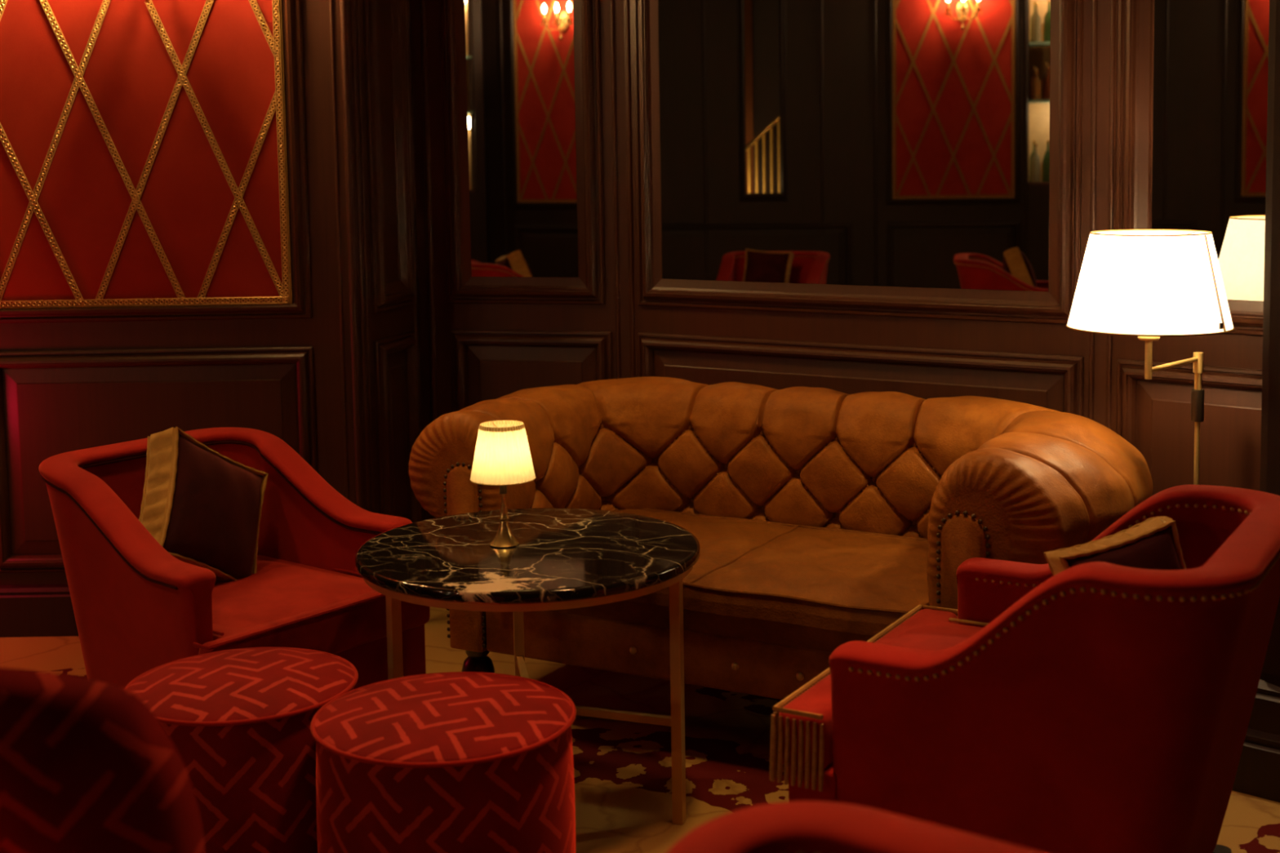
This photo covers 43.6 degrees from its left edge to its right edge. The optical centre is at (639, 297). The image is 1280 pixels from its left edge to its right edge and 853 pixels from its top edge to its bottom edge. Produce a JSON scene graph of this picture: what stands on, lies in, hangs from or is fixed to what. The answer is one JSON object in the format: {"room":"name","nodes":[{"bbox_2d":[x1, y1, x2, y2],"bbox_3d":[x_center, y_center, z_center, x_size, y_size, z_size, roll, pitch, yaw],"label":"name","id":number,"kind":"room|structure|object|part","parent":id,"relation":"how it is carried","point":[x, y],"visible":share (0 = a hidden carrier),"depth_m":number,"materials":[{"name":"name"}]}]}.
{"room":"lounge bar","nodes":[
{"label":"lounge bar","id":0,"kind":"room"},
{"bbox_2d":[0,0,355,585],"bbox_3d":[-4.776,-0.475,5.282,7.665,3.300,0.120,-1,5,0],"label":"wall","id":1,"kind":"structure","parent":0,"point":[322,331],"depth_m":5.28,"materials":[{"name":"brown wood"}]},
{"bbox_2d":[0,584,78,637],"bbox_3d":[-4.751,1.090,5.350,7.665,0.170,0.028,-1,5,0],"label":"baseboard","id":2,"kind":"structure","parent":1,"relation":"attached to","point":[28,610],"depth_m":5.34,"materials":[{"name":"brown wood"}]},
{"bbox_2d":[0,0,293,309],"bbox_3d":[-1.651,-0.898,5.176,0.989,1.870,0.020,-1,5,0],"label":"wall panel","id":3,"kind":"object","parent":1,"relation":"attached to","point":[144,161],"visible":1,"depth_m":5.21,"materials":[{"name":"red fabric"}]},
{"bbox_2d":[0,0,311,323],"bbox_3d":[-1.649,-0.903,5.174,1.102,1.967,0.030,-1,5,0],"label":"trim","id":4,"kind":"structure","parent":1,"relation":"attached to","point":[301,307],"depth_m":5.25,"materials":[{"name":"brown wood"}]},
{"bbox_2d":[0,346,317,573],"bbox_3d":[-1.618,0.541,5.303,1.087,0.743,0.034,-1,5,0],"label":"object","id":5,"kind":"structure","parent":1,"relation":"attached to","point":[49,412],"depth_m":5.29,"materials":[{"name":"brown wood"}]},
{"bbox_2d":[328,0,363,508],"bbox_3d":[-1.652,-0.604,5.214,1.418,3.130,0.024,-1,5,0],"label":"trim","id":6,"kind":"structure","parent":1,"relation":"attached to","point":[343,3],"depth_m":5.25,"materials":[{"name":"brown wood"}]},
{"bbox_2d":[346,0,425,519],"bbox_3d":[-0.933,-0.554,5.481,0.120,3.300,0.506,1,5,16],"label":"wall","id":7,"kind":"structure","parent":0,"point":[385,324],"depth_m":5.45,"materials":[{"name":"brown wood"}]},
{"bbox_2d":[350,0,423,520],"bbox_3d":[-0.876,-0.638,5.456,0.020,3.130,0.454,1,5,16],"label":"trim","id":8,"kind":"structure","parent":7,"relation":"attached to","point":[352,2],"depth_m":5.32,"materials":[{"name":"brown wood"}]},
{"bbox_2d":[362,0,414,313],"bbox_3d":[-0.859,-0.941,5.451,0.034,1.967,0.320,1,5,16],"label":"trim","id":9,"kind":"structure","parent":7,"relation":"attached to","point":[397,293],"depth_m":5.51,"materials":[{"name":"brown wood"}]},
{"bbox_2d":[373,330,422,523],"bbox_3d":[-0.836,0.503,5.583,0.034,0.743,0.320,1,5,16],"label":"trim","id":10,"kind":"structure","parent":7,"relation":"attached to","point":[396,374],"depth_m":5.56,"materials":[{"name":"brown wood"}]},
{"bbox_2d":[409,0,630,519],"bbox_3d":[-0.412,-0.579,5.662,0.785,3.300,0.120,1,5,15],"label":"wall","id":11,"kind":"structure","parent":0,"point":[448,316],"depth_m":5.67,"materials":[{"name":"brown wood"}]},
{"bbox_2d":[419,0,621,518],"bbox_3d":[-0.426,-0.658,5.596,0.714,3.130,0.024,0,5,15],"label":"trim","id":12,"kind":"structure","parent":11,"relation":"attached to","point":[422,2],"depth_m":5.67,"materials":[{"name":"brown wood"}]},
{"bbox_2d":[464,0,578,277],"bbox_3d":[-0.421,-0.960,5.561,0.398,1.782,0.006,0,5,15],"label":"wall mirror","id":13,"kind":"object","parent":11,"relation":"attached to","point":[520,64],"visible":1,"depth_m":5.59,"materials":[{"name":"clear glass"}]},
{"bbox_2d":[439,0,604,304],"bbox_3d":[-0.423,-0.957,5.551,0.585,1.967,0.034,1,5,15],"label":"trim","id":14,"kind":"structure","parent":11,"relation":"attached to","point":[588,288],"depth_m":5.61,"materials":[{"name":"brown wood"}]},
{"bbox_2d":[450,328,612,412],"bbox_3d":[-0.385,0.487,5.678,0.597,0.743,0.034,1,5,15],"label":"trim","id":15,"kind":"structure","parent":11,"relation":"attached to","point":[494,372],"depth_m":5.67,"materials":[{"name":"brown wood"}]},
{"bbox_2d":[0,606,1279,852],"bbox_3d":[-2.876,1.505,1.739,12.200,0.060,9.200,-1,5,0],"label":"floor","id":16,"kind":"structure","parent":0,"point":[623,769],"depth_m":4.22,"materials":[{"name":"carpet"}]},
{"bbox_2d":[0,667,204,852],"bbox_3d":[-0.855,0.905,2.182,0.570,0.990,0.598,-1,5,-6],"label":"barrel chair","id":17,"kind":"object","parent":16,"relation":"on","point":[86,766],"visible":1,"depth_m":1.92,"materials":[{"name":"fabric"}]},
{"bbox_2d":[38,426,430,688],"bbox_3d":[-1.075,0.812,4.168,0.808,0.821,0.732,3,7,38],"label":"armchair","id":18,"kind":"object","parent":16,"relation":"on","point":[139,608],"visible":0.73,"depth_m":4.01,"materials":[{"name":"red fabric"}]},
{"bbox_2d":[138,426,268,581],"bbox_3d":[-1.147,0.570,4.188,0.227,0.486,0.482,3,6,34],"label":"throw pillow","id":19,"kind":"object","parent":18,"relation":"on","point":[203,506],"visible":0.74,"depth_m":4.11,"materials":[{"name":"fabric"}]},
{"bbox_3d":[-1.002,0.747,4.104,0.570,0.020,0.510,3,7,38],"label":"seat crown","id":20,"kind":"part","parent":18,"relation":"part of","materials":[{"name":"red fabric"}]},
{"bbox_2d":[198,555,430,654],"bbox_3d":[-1.001,0.812,4.109,0.610,0.120,0.710,3,7,38],"label":"seat cushion","id":21,"kind":"object","parent":18,"relation":"on","point":[290,601],"depth_m":3.99,"materials":[{"name":"red fabric"}]},
{"bbox_3d":[-1.007,0.946,4.128,0.590,0.160,0.689,3,7,38],"label":"seat rail","id":22,"kind":"part","parent":18,"relation":"part of","materials":[{"name":"red fabric"}]},
{"bbox_2d":[124,647,358,852],"bbox_3d":[-0.850,1.038,3.447,0.492,0.494,0.492,0,5,10],"label":"round ottoman","id":23,"kind":"object","parent":16,"relation":"on","point":[237,721],"visible":0.78,"depth_m":3.25,"materials":[{"name":"fabric"}]},
{"bbox_2d":[127,647,354,721],"bbox_3d":[-0.853,0.809,3.426,0.482,0.034,0.482,-3,5,-17],"label":"cushion","id":24,"kind":"object","parent":23,"relation":"on","point":[249,684],"depth_m":3.34,"materials":[{"name":"fabric"}]},
{"bbox_2d":[310,671,576,852],"bbox_3d":[-0.387,1.050,3.218,0.526,0.499,0.526,1,5,19],"label":"round ottoman","id":25,"kind":"object","parent":16,"relation":"on","point":[446,762],"visible":1,"depth_m":3.03,"materials":[{"name":"fabric"}]},
{"bbox_2d":[314,671,572,762],"bbox_3d":[-0.391,0.818,3.197,0.516,0.034,0.516,1,6,21],"label":"cushion","id":26,"kind":"object","parent":25,"relation":"on","point":[446,717],"depth_m":3.11,"materials":[{"name":"fabric"}]},
{"bbox_2d":[355,507,700,825],"bbox_3d":[-0.263,0.916,3.889,0.826,0.640,0.826,-1,5,0],"label":"marble table","id":27,"kind":"object","parent":16,"relation":"on","point":[563,557],"visible":0.94,"depth_m":3.74,"materials":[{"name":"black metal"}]},
{"bbox_3d":[-0.555,0.962,3.655,0.026,0.600,0.026,-5,7,-39],"label":"leg","id":28,"kind":"part","parent":27,"relation":"part of","materials":[{"name":"gold metal"}]},
{"bbox_2d":[470,420,535,547],"bbox_3d":[-0.330,0.450,3.856,0.158,0.296,0.158,-1,5,0],"label":"table lamp","id":29,"kind":"object","parent":27,"relation":"on","point":[502,458],"visible":1,"depth_m":3.80,"materials":[{"name":"beige fabric"}]},
{"bbox_3d":[-0.331,0.370,3.849,0.157,0.132,0.157,-1,5,0],"label":"lamp shade","id":30,"kind":"part","parent":29,"relation":"part of","materials":[{"name":"beige fabric"}]},
{"bbox_3d":[-0.322,0.903,4.260,0.026,0.600,0.026,-2,5,-9],"label":"leg","id":31,"kind":"part","parent":27,"relation":"part of","materials":[{"name":"gold metal"}]},
{"bbox_3d":[0.088,0.942,3.756,0.026,0.600,0.026,1,6,21],"label":"leg","id":32,"kind":"part","parent":27,"relation":"part of","materials":[{"name":"gold metal"}]},
{"bbox_2d":[408,376,1153,701],"bbox_3d":[0.388,0.728,4.600,2.075,0.864,1.117,2,6,29],"label":"sofa","id":33,"kind":"object","parent":16,"relation":"on","point":[820,518],"visible":0.66,"depth_m":4.48,"materials":[{"name":"leather"}]},
{"bbox_3d":[-0.494,0.720,4.493,0.132,0.524,0.009,2,6,29],"label":"nailhead trim","id":34,"kind":"part","parent":33,"relation":"part of","materials":[{"name":"brown metal"}]},
{"bbox_3d":[-0.490,0.731,4.501,0.112,0.525,0.032,2,6,29],"label":"arm panel","id":35,"kind":"part","parent":33,"relation":"part of","materials":[{"name":"leather"}]},
{"bbox_3d":[0.157,0.935,4.195,1.320,0.152,0.070,2,6,29],"label":"rail","id":36,"kind":"part","parent":33,"relation":"part of","materials":[{"name":"leather"}]},
{"bbox_2d":[551,509,792,631],"bbox_3d":[0.031,0.751,4.589,0.620,0.142,0.741,2,6,29],"label":"seat cushion","id":37,"kind":"object","parent":33,"relation":"on","point":[726,538],"depth_m":4.44,"materials":[{"name":"leather"}]},
{"bbox_2d":[683,527,928,652],"bbox_3d":[0.562,0.769,4.296,0.630,0.142,0.741,2,6,29],"label":"seat cushion","id":38,"kind":"object","parent":33,"relation":"on","point":[802,589],"depth_m":4.09,"materials":[{"name":"leather"}]},
{"bbox_3d":[0.766,0.763,3.798,0.132,0.524,0.009,2,6,29],"label":"nailhead trim","id":39,"kind":"part","parent":33,"relation":"part of","materials":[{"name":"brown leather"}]},
{"bbox_3d":[0.770,0.774,3.806,0.112,0.525,0.032,2,6,29],"label":"arm panel","id":40,"kind":"part","parent":33,"relation":"part of","materials":[{"name":"leather"}]},
{"bbox_2d":[666,800,1044,852],"bbox_3d":[0.199,1.038,1.407,0.766,0.831,0.865,3,6,37],"label":"armchair","id":41,"kind":"object","parent":16,"relation":"on","point":[796,826],"visible":1,"depth_m":1.78,"materials":[{"name":"red fabric"}]},
{"bbox_2d":[769,484,1279,852],"bbox_3d":[0.821,0.850,3.199,0.865,0.861,0.838,2,6,31],"label":"armchair","id":42,"kind":"object","parent":16,"relation":"on","point":[1093,707],"visible":0.95,"depth_m":2.84,"materials":[{"name":"red fabric"}]},
{"bbox_3d":[0.753,0.977,3.252,0.640,0.200,0.757,2,6,31],"label":"seat rail","id":43,"kind":"part","parent":42,"relation":"part of","materials":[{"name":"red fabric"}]},
{"bbox_2d":[778,608,982,771],"bbox_3d":[0.742,0.823,3.243,0.660,0.120,0.780,2,6,31],"label":"seat cushion","id":44,"kind":"object","parent":42,"relation":"on","point":[815,735],"depth_m":3.03,"materials":[{"name":"red fabric"}]},
{"bbox_3d":[0.741,0.758,3.237,0.620,0.020,0.580,2,6,31],"label":"seat crown","id":45,"kind":"part","parent":42,"relation":"part of","materials":[{"name":"red fabric"}]},
{"bbox_3d":[0.886,0.563,3.131,0.694,0.220,0.835,2,6,31],"label":"nailhead trim","id":46,"kind":"part","parent":42,"relation":"part of","materials":[{"name":"gold metal"}]},
{"bbox_3d":[0.851,0.562,3.152,0.614,0.220,0.687,2,6,31],"label":"nailhead trim","id":47,"kind":"part","parent":42,"relation":"part of","materials":[{"name":"gold metal"}]},
{"bbox_2d":[1043,515,1186,575],"bbox_3d":[1.000,0.609,3.271,0.323,0.318,0.192,-2,5,-7],"label":"throw pillow","id":48,"kind":"object","parent":42,"relation":"on","point":[1152,544],"visible":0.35,"depth_m":3.22,"materials":[{"name":"fabric"}]},
{"bbox_3d":[1.221,1.210,3.371,0.048,0.100,0.048,2,6,31],"label":"leg","id":49,"kind":"part","parent":42,"relation":"part of","materials":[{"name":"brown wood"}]},
{"bbox_2d":[1066,229,1234,484],"bbox_3d":[1.357,0.505,4.159,0.508,1.357,0.468,-1,5,0],"label":"floor lamp","id":50,"kind":"object","parent":16,"relation":"on","point":[1148,285],"visible":0.88,"depth_m":3.94,"materials":[{"name":"white fabric"}]},
{"bbox_3d":[1.302,0.081,4.091,0.056,0.255,0.056,-1,5,0],"label":"stem","id":51,"kind":"part","parent":50,"relation":"part of","materials":[{"name":"gold metal"}]},
{"bbox_3d":[1.299,-0.046,4.080,0.406,0.240,0.406,-1,5,0],"label":"lamp shade","id":52,"kind":"part","parent":50,"relation":"part of","materials":[{"name":"white fabric"}]},
{"bbox_3d":[1.391,0.174,4.167,0.222,0.022,0.013,-5,7,-37],"label":"swing arm","id":53,"kind":"part","parent":50,"relation":"part of","materials":[{"name":"gold metal"}]},
{"bbox_2d":[623,0,1109,426],"bbox_3d":[0.683,-0.546,5.111,1.656,3.300,0.120,2,6,32],"label":"wall","id":54,"kind":"structure","parent":0,"point":[1046,339],"depth_m":4.95,"materials":[{"name":"brown wood"}]},
{"bbox_2d":[657,0,1050,291],"bbox_3d":[0.632,-0.929,5.029,1.343,1.782,0.005,2,6,32],"label":"wall mirror","id":55,"kind":"object","parent":54,"relation":"attached to","point":[884,143],"visible":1,"depth_m":5.04,"materials":[{"name":"clear glass"}]},
{"bbox_2d":[633,0,1083,324],"bbox_3d":[0.625,-0.925,5.021,1.534,1.967,0.035,2,6,32],"label":"trim","id":56,"kind":"structure","parent":54,"relation":"attached to","point":[1053,306],"depth_m":4.99,"materials":[{"name":"brown wood"}]},
{"bbox_2d":[637,332,1084,416],"bbox_3d":[0.651,0.519,5.150,1.550,0.743,0.035,2,6,32],"label":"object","id":57,"kind":"structure","parent":54,"relation":"attached to","point":[1046,391],"depth_m":5.08,"materials":[{"name":"brown wood"}]},
{"bbox_2d":[625,0,1097,420],"bbox_3d":[0.639,-0.626,5.059,1.614,3.130,0.019,2,6,32],"label":"trim","id":58,"kind":"structure","parent":54,"relation":"attached to","point":[1095,2],"depth_m":4.71,"materials":[{"name":"brown wood"}]},
{"bbox_2d":[1105,0,1262,448],"bbox_3d":[1.682,-0.499,4.412,0.771,3.300,0.120,4,7,41],"label":"wall","id":59,"kind":"structure","parent":0,"point":[1223,350],"depth_m":4.54,"materials":[{"name":"brown wood"}]},
{"bbox_2d":[1106,0,1115,429],"bbox_3d":[1.360,-0.597,4.604,0.013,3.130,0.014,4,7,41],"label":"trim","id":60,"kind":"structure","parent":59,"relation":"attached to","point":[1113,2],"depth_m":4.62,"materials":[{"name":"brown wood"}]},
{"bbox_2d":[1116,359,1262,495],"bbox_3d":[1.653,0.566,4.449,0.700,0.743,0.034,4,7,41],"label":"trim","id":61,"kind":"structure","parent":59,"relation":"attached to","point":[1230,430],"depth_m":4.52,"materials":[{"name":"brown wood"}]},
{"bbox_2d":[1115,0,1263,336],"bbox_3d":[1.626,-0.878,4.321,0.710,1.967,0.034,4,7,41],"label":"trim","id":62,"kind":"structure","parent":59,"relation":"attached to","point":[1135,17],"depth_m":4.55,"materials":[{"name":"brown wood"}]},
{"bbox_2d":[1151,0,1269,301],"bbox_3d":[1.638,-0.881,4.325,0.508,1.782,0.006,4,7,41],"label":"wall mirror","id":63,"kind":"object","parent":59,"relation":"attached to","point":[1211,62],"visible":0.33,"depth_m":4.41,"materials":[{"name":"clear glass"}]},
{"bbox_2d":[1259,0,1279,687],"bbox_3d":[1.739,-0.454,3.905,0.564,3.300,0.120,-5,7,-38],"label":"wall","id":64,"kind":"structure","parent":0,"point":[1271,678],"depth_m":3.80,"materials":[{"name":"brown wood"}]},
{"bbox_3d":[2.079,-0.406,3.323,1.500,3.300,0.120,4,7,42],"label":"wall","id":65,"kind":"structure","parent":0,"visible":0},
{"bbox_2d":[1231,679,1279,802],"bbox_3d":[2.011,1.102,3.432,1.500,0.280,0.046,4,7,42],"label":"baseboard","id":66,"kind":"structure","parent":65,"relation":"attached to","point":[1258,771],"depth_m":3.87,"materials":[{"name":"brown wood"}]},
{"bbox_2d":[1262,0,1279,675],"bbox_3d":[1.523,-0.584,3.724,0.080,3.000,0.022,4,7,42],"label":"trim","id":67,"kind":"structure","parent":65,"relation":"attached to","point":[1271,665],"depth_m":3.80,"materials":[{"name":"brown wood"}]}
]}

